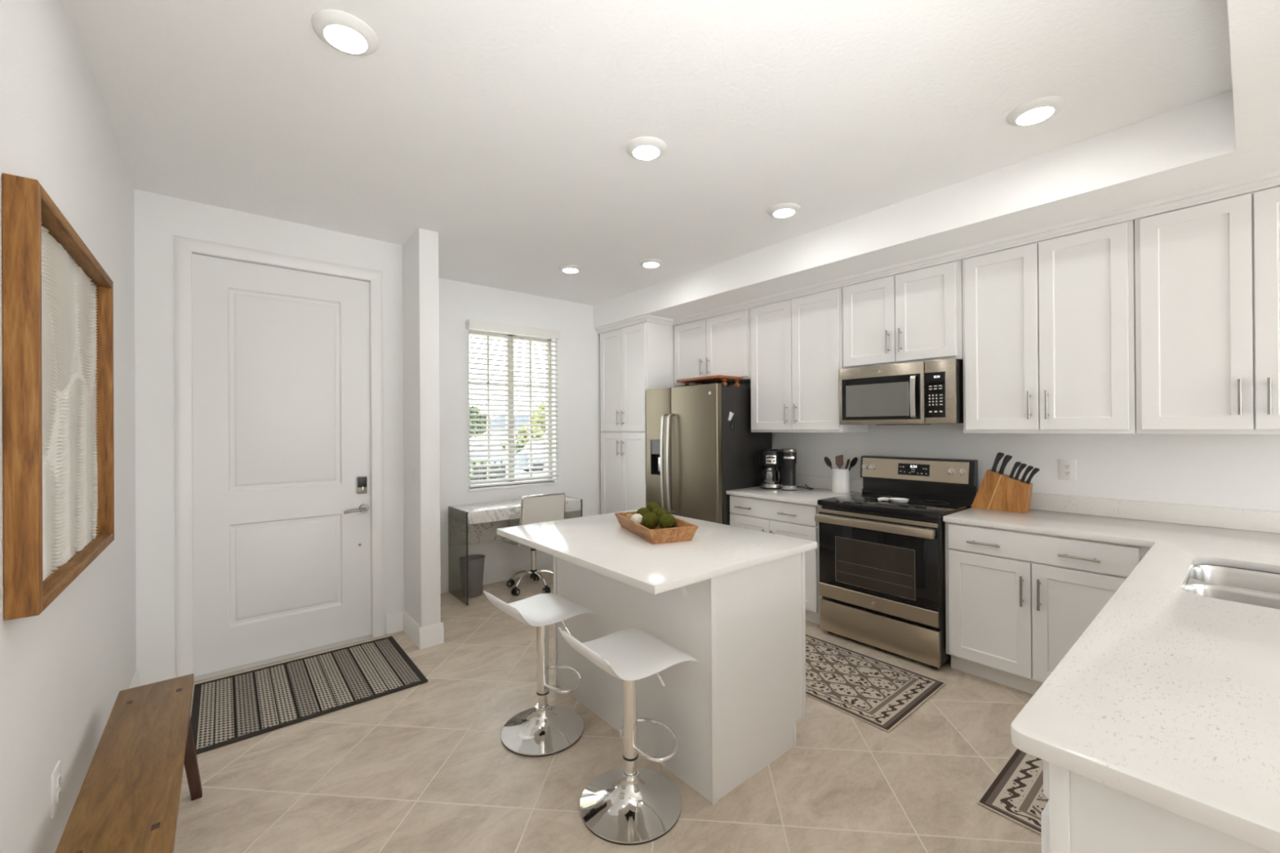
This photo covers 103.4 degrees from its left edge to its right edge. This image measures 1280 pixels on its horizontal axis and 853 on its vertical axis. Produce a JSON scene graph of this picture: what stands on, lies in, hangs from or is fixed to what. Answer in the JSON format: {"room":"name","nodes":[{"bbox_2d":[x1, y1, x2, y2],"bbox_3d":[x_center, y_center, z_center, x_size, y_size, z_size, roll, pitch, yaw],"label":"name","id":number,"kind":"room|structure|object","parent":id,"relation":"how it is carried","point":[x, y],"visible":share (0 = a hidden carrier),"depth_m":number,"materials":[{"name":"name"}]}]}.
{"room":"kitchen","nodes":[
{"label":"kitchen","id":0,"kind":"room"},
{"bbox_2d":[0,0,136,852],"bbox_3d":[-0.220,0.059,-0.409,0.120,2.743,9.650,0,0,-39],"label":"wall","id":1,"kind":"structure","parent":0,"point":[64,668],"depth_m":1.53,"materials":[{"name":"paint"}]},
{"bbox_2d":[51,760,62,818],"bbox_3d":[-1.643,1.020,1.425,0.009,0.120,0.080,0,0,-39],"label":"wall outlet","id":2,"kind":"object","parent":1,"relation":"attached to","point":[56,797],"visible":1,"depth_m":1.41,"materials":[{"name":"white plastic"}]},
{"bbox_2d":[57,773,61,788],"bbox_3d":[-1.641,1.000,1.427,0.003,0.029,0.034,0,0,-40],"label":"receptacle","id":3,"kind":"object","parent":2,"relation":"attached to","point":[59,775],"depth_m":1.43,"materials":[{"name":"white plastic"}]},
{"bbox_2d":[57,787,61,802],"bbox_3d":[-1.640,1.040,1.427,0.003,0.029,0.034,0,0,-40],"label":"receptacle","id":4,"kind":"object","parent":2,"relation":"attached to","point":[59,789],"depth_m":1.42,"materials":[{"name":"white plastic"}]},
{"bbox_2d":[2,173,114,620],"bbox_3d":[-1.680,-0.062,1.497,0.051,0.972,1.003,0,0,-39],"label":"wall art","id":5,"kind":"object","parent":1,"relation":"attached to","point":[58,299],"visible":1,"depth_m":1.33,"materials":[{"name":"brown wood"}]},
{"bbox_2d":[128,669,140,688],"bbox_3d":[0.059,1.360,-0.635,0.014,0.136,8.760,0,0,-39],"label":"baseboard","id":6,"kind":"structure","parent":1,"relation":"attached to","point":[135,682],"depth_m":2.67,"materials":[{"name":"paint"}]},
{"bbox_2d":[133,189,404,685],"bbox_3d":[-2.270,0.079,3.234,1.390,2.743,0.160,0,0,-39],"label":"wall","id":7,"kind":"structure","parent":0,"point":[157,218],"depth_m":2.83,"materials":[{"name":"paint"}]},
{"bbox_2d":[173,235,384,677],"bbox_3d":[-2.246,0.187,3.234,1.071,2.528,0.170,0,0,-39],"label":"door frame","id":8,"kind":"structure","parent":7,"relation":"attached to","point":[184,247],"depth_m":2.88,"materials":[{"name":"paint"}]},
{"bbox_2d":[191,253,371,676],"bbox_3d":[-2.208,0.220,3.188,0.919,2.436,0.121,0,0,-39],"label":"door","id":9,"kind":"structure","parent":7,"relation":"in","point":[282,413],"depth_m":3.17,"materials":[{"name":"paint"}]},
{"bbox_2d":[386,610,403,634],"bbox_3d":[-1.724,1.380,3.562,0.120,0.136,0.014,0,0,-39],"label":"baseboard","id":10,"kind":"structure","parent":7,"relation":"attached to","point":[393,620],"depth_m":3.55,"materials":[{"name":"paint"}]},
{"bbox_2d":[402,228,440,626],"bbox_3d":[-1.734,0.077,3.759,0.125,2.743,1.093,0,0,-39],"label":"wall partition","id":11,"kind":"structure","parent":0,"point":[420,295],"depth_m":3.35,"materials":[{"name":"paint"}]},
{"bbox_2d":[402,610,444,649],"bbox_3d":[-1.705,1.380,3.731,0.153,0.136,1.057,0,0,-39],"label":"baseboard","id":12,"kind":"structure","parent":11,"relation":"attached to","point":[431,635],"depth_m":3.34,"materials":[{"name":"paint"}]},
{"bbox_2d":[438,277,600,577],"bbox_3d":[-0.990,0.075,5.108,2.870,2.743,0.176,0,0,-39],"label":"wall","id":13,"kind":"structure","parent":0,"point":[579,405],"depth_m":4.86,"materials":[{"name":"paint"}]},
{"bbox_2d":[440,555,553,593],"bbox_3d":[-1.211,1.379,4.814,2.015,0.136,0.014,0,0,-39],"label":"baseboard","id":14,"kind":"structure","parent":13,"relation":"attached to","point":[451,583],"depth_m":4.72,"materials":[{"name":"paint"}]},
{"bbox_2d":[469,334,545,344],"bbox_3d":[-1.296,-1.048,5.497,3.800,0.126,0.780,0,0,-39],"label":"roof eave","id":15,"kind":"object","parent":13,"relation":"attached to","point":[469,335],"depth_m":5.71,"materials":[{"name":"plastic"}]},
{"bbox_2d":[469,329,551,487],"bbox_3d":[-1.272,-0.165,4.934,0.885,1.455,0.060,0,0,-39],"label":"window","id":16,"kind":"structure","parent":13,"relation":"attached to","point":[508,339],"depth_m":4.92,"materials":[{"name":"plastic"}]},
{"bbox_2d":[466,319,560,487],"bbox_3d":[-1.173,-0.207,4.811,0.932,1.502,0.086,0,0,-39],"label":"window blind","id":17,"kind":"object","parent":13,"relation":"attached to","point":[470,323],"visible":1,"depth_m":4.78,"materials":[{"name":"plastic"}]},
{"bbox_2d":[173,570,1041,852],"bbox_3d":[1.534,1.482,0.962,4.620,0.120,9.850,0,0,-39],"label":"floor","id":18,"kind":"structure","parent":0,"point":[426,767],"depth_m":2.07,"materials":[{"name":"tile"}]},
{"bbox_2d":[54,673,202,852],"bbox_3d":[-1.518,1.222,1.550,0.241,0.441,1.167,0,0,-39],"label":"bench","id":19,"kind":"object","parent":18,"relation":"on","point":[127,801],"visible":1,"depth_m":1.46,"materials":[{"name":"brown wood"}]},
{"bbox_2d":[193,634,373,682],"bbox_3d":[-2.223,1.446,3.214,0.919,0.010,0.155,0,0,-39],"label":"trim","id":20,"kind":"structure","parent":18,"relation":"on","point":[231,670],"depth_m":3.13,"materials":[{"name":"metal"}]},
{"bbox_2d":[191,635,427,754],"bbox_3d":[-1.841,1.441,2.836,1.016,0.011,0.797,0,0,-39],"label":"door mat","id":21,"kind":"object","parent":18,"relation":"on","point":[236,708],"visible":0.88,"depth_m":2.75,"materials":[{"name":"grey fabric"}]},
{"bbox_2d":[458,554,484,598],"bbox_3d":[-1.439,1.284,4.332,0.220,0.325,0.187,0,0,-39],"label":"waste bin","id":22,"kind":"object","parent":18,"relation":"on","point":[475,562],"visible":0.94,"depth_m":4.27,"materials":[{"name":"grey plastic"}]},
{"bbox_2d":[449,496,582,605],"bbox_3d":[-1.111,1.069,4.603,1.110,0.754,0.431,0,0,-39],"label":"desk","id":23,"kind":"object","parent":18,"relation":"on","point":[471,523],"visible":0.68,"depth_m":4.43,"materials":[{"name":"white stone"}]},
{"bbox_2d":[501,492,565,595],"bbox_3d":[-0.951,1.015,4.519,0.492,0.858,0.499,0,0,-39],"label":"office chair","id":24,"kind":"object","parent":18,"relation":"on","point":[537,508],"visible":0.77,"depth_m":4.38,"materials":[{"name":"white leather"}]},
{"bbox_2d":[483,591,597,756],"bbox_3d":[-0.466,1.104,2.383,0.412,0.667,0.384,0,0,-41],"label":"bar stool","id":25,"kind":"object","parent":18,"relation":"on","point":[543,730],"visible":1,"depth_m":2.35,"materials":[{"name":"silver metal"}]},
{"bbox_2d":[557,627,698,845],"bbox_3d":[-0.044,1.101,1.916,0.412,0.667,0.384,0,0,-36],"label":"bar stool","id":26,"kind":"object","parent":18,"relation":"on","point":[630,804],"visible":1,"depth_m":1.89,"materials":[{"name":"silver metal"}]},
{"bbox_2d":[600,321,682,514],"bbox_3d":[0.090,0.216,5.364,0.797,2.448,0.787,0,0,-39],"label":"pantry cabinet","id":27,"kind":"object","parent":18,"relation":"on","point":[635,359],"visible":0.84,"depth_m":5.06,"materials":[{"name":"paint"}]},
{"bbox_2d":[553,551,805,805],"bbox_3d":[0.152,0.997,2.580,0.668,0.874,1.190,0,0,-39],"label":"kitchen island","id":28,"kind":"object","parent":18,"relation":"on","point":[732,712],"visible":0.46,"depth_m":2.12,"materials":[{"name":"paint"}]},
{"bbox_2d":[496,509,817,594],"bbox_3d":[0.028,0.545,2.473,0.981,0.030,1.257,0,0,-39],"label":"island countertop","id":29,"kind":"structure","parent":28,"relation":"on","point":[598,543],"depth_m":2.19,"materials":[{"name":"white stone"}]},
{"bbox_2d":[614,511,698,544],"bbox_3d":[0.067,0.494,2.511,0.247,0.069,0.494,0,0,-21],"label":"dough bowl","id":30,"kind":"object","parent":29,"relation":"on","point":[683,531],"visible":0.73,"depth_m":2.32,"materials":[{"name":"brown wood"}]},
{"bbox_2d":[625,513,633,519],"bbox_3d":[-0.052,0.485,2.649,0.058,0.058,0.058,0,0,-39],"label":"woven ball","id":31,"kind":"object","parent":30,"relation":"in","point":[628,516],"visible":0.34,"depth_m":2.63,"materials":[{"name":"wicker"}]},
{"bbox_2d":[630,513,643,525],"bbox_3d":[-0.015,0.482,2.582,0.072,0.073,0.072,0,0,-39],"label":"ball","id":32,"kind":"object","parent":30,"relation":"in","point":[637,517],"visible":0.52,"depth_m":2.56,"materials":[{"name":"white"}]},
{"bbox_2d":[636,507,650,516],"bbox_3d":[0.019,0.471,2.676,0.082,0.083,0.083,0,0,-39],"label":"moss ball","id":33,"kind":"object","parent":30,"relation":"in","point":[642,511],"visible":0.36,"depth_m":2.65,"materials":[{"name":"green plant"}]},
{"bbox_2d":[641,511,658,528],"bbox_3d":[0.053,0.473,2.540,0.086,0.086,0.084,0,0,-39],"label":"moss ball","id":34,"kind":"object","parent":30,"relation":"in","point":[650,520],"visible":0.97,"depth_m":2.51,"materials":[{"name":"green plant"}]},
{"bbox_2d":[645,501,659,511],"bbox_3d":[0.068,0.441,2.723,0.071,0.074,0.072,0,0,-39],"label":"moss ball","id":35,"kind":"object","parent":30,"relation":"in","point":[651,505],"visible":0.58,"depth_m":2.70,"materials":[{"name":"green plant"}]},
{"bbox_2d":[652,506,666,519],"bbox_3d":[0.098,0.456,2.608,0.082,0.082,0.081,0,0,-39],"label":"moss ball","id":36,"kind":"object","parent":30,"relation":"in","point":[659,511],"visible":0.45,"depth_m":2.58,"materials":[{"name":"green plant"}]},
{"bbox_2d":[658,513,675,528],"bbox_3d":[0.135,0.473,2.496,0.086,0.085,0.085,0,0,-39],"label":"moss ball","id":37,"kind":"object","parent":30,"relation":"in","point":[666,520],"visible":0.79,"depth_m":2.47,"materials":[{"name":"green plant"}]},
{"bbox_2d":[645,382,772,525],"bbox_3d":[0.596,0.530,4.674,0.818,1.770,0.908,0,0,-39],"label":"refrigerator","id":38,"kind":"object","parent":18,"relation":"on","point":[694,454],"visible":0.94,"depth_m":4.35,"materials":[{"name":"metal"}]},
{"bbox_2d":[676,374,742,387],"bbox_3d":[0.605,-0.376,4.428,0.310,0.090,0.510,0,0,-39],"label":"serving riser","id":39,"kind":"object","parent":38,"relation":"on","point":[713,379],"visible":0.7,"depth_m":4.32,"materials":[{"name":"brown wood"}]},
{"bbox_2d":[728,411,733,421],"bbox_3d":[0.757,-0.085,4.213,0.059,0.076,0.013,0,0,-39],"label":"clip","id":40,"kind":"object","parent":38,"relation":"attached to","point":[731,415],"visible":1,"depth_m":4.21,"materials":[{"name":"white plastic"}]},
{"bbox_2d":[731,419,734,430],"bbox_3d":[0.778,-0.015,4.227,0.041,0.091,0.019,0,0,-39],"label":"magnet","id":41,"kind":"object","parent":38,"relation":"attached to","point":[733,420],"visible":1,"depth_m":4.22,"materials":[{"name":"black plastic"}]},
{"bbox_2d":[729,494,822,624],"bbox_3d":[1.239,0.993,4.057,0.692,0.873,0.840,0,0,-39],"label":"base cabinet","id":42,"kind":"object","parent":18,"relation":"on","point":[795,520],"visible":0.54,"depth_m":3.72,"materials":[{"name":"paint"}]},
{"bbox_2d":[726,474,862,506],"bbox_3d":[1.250,0.489,4.068,0.700,0.133,0.842,0,0,-39],"label":"countertop","id":43,"kind":"structure","parent":42,"relation":"on","point":[821,486],"depth_m":4.03,"materials":[{"name":"white stone"}]},
{"bbox_2d":[759,448,782,489],"bbox_3d":[1.133,0.359,4.318,0.231,0.333,0.192,0,0,-39],"label":"coffee maker","id":44,"kind":"object","parent":43,"relation":"on","point":[771,459],"visible":0.93,"depth_m":4.24,"materials":[{"name":"black plastic"}]},
{"bbox_2d":[781,448,813,490],"bbox_3d":[1.328,0.352,4.214,0.325,0.343,0.167,0,0,-29],"label":"brewer","id":45,"kind":"object","parent":43,"relation":"on","point":[788,455],"visible":1,"depth_m":4.14,"materials":[{"name":"black plastic"}]},
{"bbox_2d":[831,467,849,493],"bbox_3d":[1.588,0.427,3.995,0.134,0.190,0.134,0,0,-39],"label":"utensil crock","id":46,"kind":"object","parent":43,"relation":"on","point":[840,477],"visible":0.98,"depth_m":3.94,"materials":[{"name":"white ceramic"}]},
{"bbox_2d":[824,456,832,469],"bbox_3d":[1.552,0.377,4.025,0.159,0.271,0.030,0,0,31],"label":"spoon","id":47,"kind":"object","parent":46,"relation":"in","point":[827,460],"visible":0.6,"depth_m":4.05,"materials":[{"name":"black plastic"}]},
{"bbox_2d":[835,454,843,469],"bbox_3d":[1.577,0.366,3.995,0.062,0.288,0.012,0,0,-1],"label":"spatula","id":48,"kind":"object","parent":46,"relation":"in","point":[839,459],"visible":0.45,"depth_m":3.99,"materials":[{"name":"brown wood"}]},
{"bbox_2d":[844,458,849,469],"bbox_3d":[1.609,0.383,3.984,0.090,0.257,0.014,0,0,25],"label":"fork","id":49,"kind":"object","parent":46,"relation":"in","point":[848,460],"visible":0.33,"depth_m":3.97,"materials":[{"name":"brown wood"}]},
{"bbox_2d":[848,457,857,471],"bbox_3d":[1.618,0.374,3.957,0.166,0.276,0.036,0,0,41],"label":"slotted spoon","id":50,"kind":"object","parent":46,"relation":"in","point":[854,461],"visible":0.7,"depth_m":3.92,"materials":[{"name":"black plastic"}]},
{"bbox_2d":[805,634,945,732],"bbox_3d":[1.004,1.424,3.075,0.685,0.008,1.315,0,0,-39],"label":"kitchen rug","id":51,"kind":"object","parent":18,"relation":"on","point":[882,695],"visible":0.49,"depth_m":2.77,"materials":[{"name":"beige fabric"}]},
{"bbox_2d":[814,455,977,668],"bbox_3d":[1.713,0.824,3.397,0.732,1.202,0.767,0,0,-39],"label":"range","id":52,"kind":"object","parent":18,"relation":"on","point":[882,563],"visible":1,"depth_m":3.23,"materials":[{"name":"metal"}]},
{"bbox_2d":[877,497,908,502],"bbox_3d":[1.700,0.491,3.379,0.110,0.030,0.184,0,0,-39],"label":"spoon rest","id":53,"kind":"object","parent":52,"relation":"on","point":[886,499],"visible":1,"depth_m":3.38,"materials":[{"name":"white ceramic"}]},
{"bbox_2d":[817,492,972,519],"bbox_3d":[1.731,0.521,3.414,0.680,0.036,0.767,0,0,-40],"label":"cooktop","id":54,"kind":"object","parent":52,"relation":"in","point":[918,507],"depth_m":3.30,"materials":[{"name":"black glass"}]},
{"bbox_2d":[977,747,1048,835],"bbox_3d":[1.706,1.418,1.987,0.770,0.008,0.432,0,0,-39],"label":"kitchen rug","id":55,"kind":"object","parent":18,"relation":"on","point":[1015,793],"visible":0.31,"depth_m":1.96,"materials":[{"name":"beige fabric"}]},
{"bbox_2d":[1040,760,1049,852],"bbox_3d":[1.196,0.984,0.778,0.628,0.856,0.790,0,0,-39],"label":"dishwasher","id":56,"kind":"object","parent":18,"relation":"on","point":[1045,814],"visible":0.16,"depth_m":0.88,"materials":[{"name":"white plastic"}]},
{"bbox_2d":[945,521,1151,694],"bbox_3d":[2.287,0.984,2.786,0.692,0.873,0.891,0,0,-39],"label":"base cabinet","id":57,"kind":"object","parent":18,"relation":"on","point":[1017,602],"visible":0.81,"depth_m":2.66,"materials":[{"name":"paint"}]},
{"bbox_2d":[1048,564,1279,852],"bbox_3d":[2.022,0.983,1.439,2.814,0.873,0.860,0,0,-39],"label":"base cabinet","id":58,"kind":"object","parent":18,"relation":"on","point":[1086,815],"visible":0.1,"depth_m":0.79,"materials":[{"name":"paint"}]},
{"bbox_2d":[942,492,1279,852],"bbox_3d":[1.744,0.481,1.774,2.855,0.133,1.765,0,0,-39],"label":"countertop","id":59,"kind":"structure","parent":58,"relation":"on","point":[1169,699],"depth_m":1.05,"materials":[{"name":"white stone"}]},
{"bbox_2d":[970,469,1032,513],"bbox_3d":[2.236,0.393,3.130,0.101,0.245,0.299,0,0,-39],"label":"knife block","id":60,"kind":"object","parent":59,"relation":"on","point":[997,491],"visible":0.98,"depth_m":3.08,"materials":[{"name":"brown wood"}]},
{"bbox_2d":[991,452,1004,471],"bbox_3d":[2.216,0.221,3.130,0.023,0.124,0.070,0,0,-39],"label":"kitchen knife","id":61,"kind":"object","parent":60,"relation":"in","point":[999,455],"visible":1,"depth_m":3.13,"materials":[{"name":"black plastic"}]},
{"bbox_2d":[998,454,1012,474],"bbox_3d":[2.241,0.234,3.100,0.023,0.124,0.072,0,0,-39],"label":"kitchen knife","id":62,"kind":"object","parent":60,"relation":"in","point":[1007,458],"visible":1,"depth_m":3.10,"materials":[{"name":"black plastic"}]},
{"bbox_2d":[1008,461,1021,478],"bbox_3d":[2.276,0.263,3.065,0.023,0.103,0.064,0,0,-39],"label":"kitchen knife","id":63,"kind":"object","parent":60,"relation":"in","point":[1017,464],"visible":1,"depth_m":3.06,"materials":[{"name":"black plastic"}]},
{"bbox_2d":[1013,463,1026,479],"bbox_3d":[2.293,0.272,3.045,0.023,0.102,0.065,0,0,-39],"label":"kitchen knife","id":64,"kind":"object","parent":60,"relation":"in","point":[1022,466],"visible":1,"depth_m":3.04,"materials":[{"name":"black plastic"}]},
{"bbox_2d":[1020,465,1033,482],"bbox_3d":[2.313,0.284,3.021,0.023,0.102,0.067,0,0,-39],"label":"kitchen knife","id":65,"kind":"object","parent":60,"relation":"in","point":[1028,468],"visible":1,"depth_m":3.02,"materials":[{"name":"black plastic"}]},
{"bbox_2d":[1025,467,1039,484],"bbox_3d":[2.331,0.294,2.999,0.023,0.100,0.070,0,0,-39],"label":"kitchen knife","id":66,"kind":"object","parent":60,"relation":"in","point":[1035,470],"visible":1,"depth_m":2.99,"materials":[{"name":"black plastic"}]},
{"bbox_2d":[1183,564,1279,609],"bbox_3d":[2.096,0.639,1.635,0.760,0.182,0.485,0,0,-39],"label":"sink","id":67,"kind":"object","parent":59,"relation":"in","point":[1257,588],"visible":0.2,"depth_m":1.88,"materials":[{"name":"metal"}]},
{"bbox_2d":[64,0,1232,305],"bbox_3d":[1.515,-1.381,0.968,4.620,0.120,9.850,0,0,-39],"label":"ceiling","id":68,"kind":"structure","parent":0,"point":[502,130],"depth_m":2.06,"materials":[{"name":"paint"}]},
{"bbox_2d":[311,8,378,56],"bbox_3d":[-0.975,-1.292,1.675,0.192,0.022,0.192,0,0,-39],"label":"recessed light","id":69,"kind":"object","parent":68,"relation":"in","point":[344,32],"visible":1,"depth_m":1.65,"materials":[{"name":"white plastic"}]},
{"bbox_2d":[558,264,582,273],"bbox_3d":[-0.571,-1.290,4.152,0.192,0.022,0.192,0,0,-39],"label":"recessed light","id":70,"kind":"object","parent":68,"relation":"in","point":[570,268],"visible":1,"depth_m":4.11,"materials":[{"name":"white plastic"}]},
{"bbox_2d":[626,136,666,160],"bbox_3d":[0.030,-1.298,2.377,0.192,0.022,0.192,0,0,-39],"label":"recessed light","id":71,"kind":"object","parent":68,"relation":"in","point":[646,148],"visible":1,"depth_m":2.35,"materials":[{"name":"white plastic"}]},
{"bbox_2d":[639,258,662,267],"bbox_3d":[0.089,-1.295,4.022,0.192,0.022,0.192,0,0,-39],"label":"recessed light","id":72,"kind":"object","parent":68,"relation":"in","point":[647,263],"visible":1,"depth_m":3.98,"materials":[{"name":"white plastic"}]},
{"bbox_2d":[767,202,800,217],"bbox_3d":[0.872,-1.302,3.061,0.192,0.022,0.192,0,0,-39],"label":"recessed light","id":73,"kind":"object","parent":68,"relation":"in","point":[782,210],"visible":1,"depth_m":3.03,"materials":[{"name":"white plastic"}]},
{"bbox_2d":[1006,96,1064,126],"bbox_3d":[1.653,-1.309,2.114,0.192,0.022,0.192,0,0,-39],"label":"recessed light","id":74,"kind":"object","parent":68,"relation":"in","point":[1037,110],"visible":1,"depth_m":2.09,"materials":[{"name":"white plastic"}]},
{"bbox_2d":[593,0,1279,328],"bbox_3d":[0.074,-1.192,2.694,4.290,0.253,4.950,0,0,-39],"label":"soffit","id":75,"kind":"structure","parent":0,"point":[1233,135],"depth_m":2.47,"materials":[{"name":"paint"}]},
{"bbox_2d":[595,169,1279,333],"bbox_3d":[1.236,-1.044,3.670,0.397,0.056,4.920,0,0,-39],"label":"trim","id":76,"kind":"structure","parent":75,"relation":"attached to","point":[1269,180],"depth_m":2.86,"materials":[{"name":"paint"}]},
{"bbox_2d":[725,382,1279,511],"bbox_3d":[3.167,0.042,2.384,0.120,2.743,9.650,0,0,-39],"label":"wall","id":77,"kind":"structure","parent":0,"point":[1235,471],"depth_m":2.90,"materials":[{"name":"paint"}]},
{"bbox_2d":[674,308,751,386],"bbox_3d":[0.771,-0.712,4.807,0.447,0.603,0.946,0,0,-39],"label":"upper cabinet","id":78,"kind":"object","parent":77,"relation":"attached to","point":[720,344],"visible":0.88,"depth_m":4.64,"materials":[{"name":"paint"}]},
{"bbox_2d":[750,287,868,432],"bbox_3d":[1.341,-0.486,4.118,0.447,1.065,0.832,0,0,-39],"label":"upper cabinet","id":79,"kind":"object","parent":77,"relation":"attached to","point":[796,344],"visible":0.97,"depth_m":3.95,"materials":[{"name":"paint"}]},
{"bbox_2d":[795,474,862,492],"bbox_3d":[1.512,0.472,4.284,0.020,0.102,0.842,0,0,-40],"label":"backsplash","id":80,"kind":"structure","parent":77,"relation":"attached to","point":[814,482],"depth_m":4.25,"materials":[{"name":"white stone"}]},
{"bbox_2d":[842,259,963,368],"bbox_3d":[1.852,-0.718,3.496,0.447,0.610,0.772,0,0,-39],"label":"upper cabinet","id":81,"kind":"object","parent":77,"relation":"attached to","point":[914,316],"visible":0.88,"depth_m":3.33,"materials":[{"name":"paint"}]},
{"bbox_2d":[839,358,963,425],"bbox_3d":[1.839,-0.212,3.482,0.528,0.402,0.748,0,0,-39],"label":"microwave","id":82,"kind":"object","parent":81,"relation":"attached to","point":[926,392],"visible":1,"depth_m":3.28,"materials":[{"name":"metal"}]},
{"bbox_2d":[962,220,1136,433],"bbox_3d":[2.341,-0.495,2.904,0.447,1.065,0.754,0,0,-39],"label":"upper cabinet","id":83,"kind":"object","parent":77,"relation":"attached to","point":[1049,326],"visible":0.92,"depth_m":2.74,"materials":[{"name":"paint"}]},
{"bbox_2d":[1058,458,1075,480],"bbox_3d":[2.557,0.259,3.023,0.009,0.124,0.080,0,0,-39],"label":"wall outlet","id":84,"kind":"object","parent":77,"relation":"attached to","point":[1067,468],"visible":1,"depth_m":3.02,"materials":[{"name":"white plastic"}]},
{"bbox_2d":[1063,463,1071,469],"bbox_3d":[2.555,0.239,3.022,0.003,0.029,0.034,0,0,-40],"label":"receptacle","id":85,"kind":"object","parent":84,"relation":"attached to","point":[1066,466],"depth_m":3.02,"materials":[{"name":"white plastic"}]},
{"bbox_2d":[1063,471,1071,475],"bbox_3d":[2.555,0.279,3.022,0.003,0.029,0.034,0,0,-40],"label":"receptacle","id":86,"kind":"object","parent":84,"relation":"attached to","point":[1065,473],"depth_m":3.02,"materials":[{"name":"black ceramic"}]},
{"bbox_2d":[1030,492,1279,533],"bbox_3d":[2.838,0.461,2.676,0.020,0.102,1.765,0,0,-40],"label":"backsplash","id":87,"kind":"structure","parent":77,"relation":"attached to","point":[1264,521],"depth_m":2.70,"materials":[{"name":"white stone"}]},
{"bbox_2d":[1134,186,1279,434],"bbox_3d":[2.828,-0.499,2.314,0.447,1.065,0.768,0,0,-39],"label":"upper cabinet","id":88,"kind":"object","parent":77,"relation":"attached to","point":[1207,275],"visible":1,"depth_m":2.31,"materials":[{"name":"paint"}]},
{"label":"outside","id":89,"kind":"structure","parent":0,"visible":0},
{"bbox_3d":[0.355,1.533,8.226,17.000,0.140,2.940,0,0,-39],"label":"ground","id":90,"kind":"structure","parent":89,"visible":0},
{"bbox_2d":[470,458,504,480],"bbox_3d":[-2.451,1.036,7.707,0.948,1.105,0.909,0,0,-39],"label":"hedge","id":91,"kind":"object","parent":90,"relation":"on","point":[477,463],"visible":0.02,"depth_m":7.55,"materials":[{"name":"green plant"}]},
{"bbox_2d":[472,457,506,479],"bbox_3d":[-2.131,0.955,6.946,0.500,1.045,0.460,0,0,-39],"label":"bench","id":92,"kind":"object","parent":90,"relation":"on","point":[482,468],"visible":0.15,"depth_m":6.76,"materials":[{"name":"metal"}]},
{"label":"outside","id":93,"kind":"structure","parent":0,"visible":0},
{"bbox_2d":[514,468,546,477],"bbox_3d":[-2.782,1.637,28.539,48.000,0.170,32.400,0,0,-39],"label":"street","id":94,"kind":"structure","parent":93,"point":[516,471],"depth_m":16.08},
{"bbox_2d":[469,405,492,437],"bbox_3d":[-6.723,0.364,19.738,1.837,2.409,1.728,0,0,-39],"label":"tree","id":95,"kind":"object","parent":94,"relation":"on","point":[473,406],"visible":0.26,"depth_m":19.52,"materials":[{"name":"green plant"}]},
{"bbox_2d":[470,441,519,473],"bbox_3d":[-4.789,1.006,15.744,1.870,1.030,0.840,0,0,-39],"label":"car","id":96,"kind":"object","parent":94,"relation":"on","point":[482,442],"visible":0.07,"depth_m":15.46,"materials":[{"name":"grey paint"}]},
{"bbox_2d":[470,416,544,453],"bbox_3d":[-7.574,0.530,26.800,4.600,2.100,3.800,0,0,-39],"label":"house","id":97,"kind":"structure","parent":94,"relation":"on","point":[493,417],"depth_m":25.18,"materials":[{"name":"beige paint"}]},
{"bbox_2d":[499,440,526,453],"bbox_3d":[-4.938,1.073,19.255,2.017,1.112,0.909,0,0,-39],"label":"hedge","id":98,"kind":"object","parent":94,"relation":"on","point":[519,442],"visible":0.07,"depth_m":19.32,"materials":[{"name":"green plant"}]},
{"bbox_2d":[514,426,543,443],"bbox_3d":[-4.583,0.734,20.852,1.245,1.652,1.329,0,0,-39],"label":"tree","id":99,"kind":"object","parent":94,"relation":"on","point":[522,427],"visible":0.33,"depth_m":20.53,"materials":[{"name":"green plant"}]},
{"bbox_2d":[518,440,546,471],"bbox_3d":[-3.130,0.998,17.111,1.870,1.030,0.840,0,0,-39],"label":"car","id":100,"kind":"object","parent":94,"relation":"on","point":[533,446],"visible":0.16,"depth_m":16.50,"materials":[{"name":"grey paint"}]},
{"bbox_2d":[531,402,545,432],"bbox_3d":[-3.986,0.208,21.976,1.636,2.692,1.703,0,0,-39],"label":"tree","id":101,"kind":"object","parent":94,"relation":"on","point":[535,408],"visible":0.2,"depth_m":21.57,"materials":[{"name":"green plant"}]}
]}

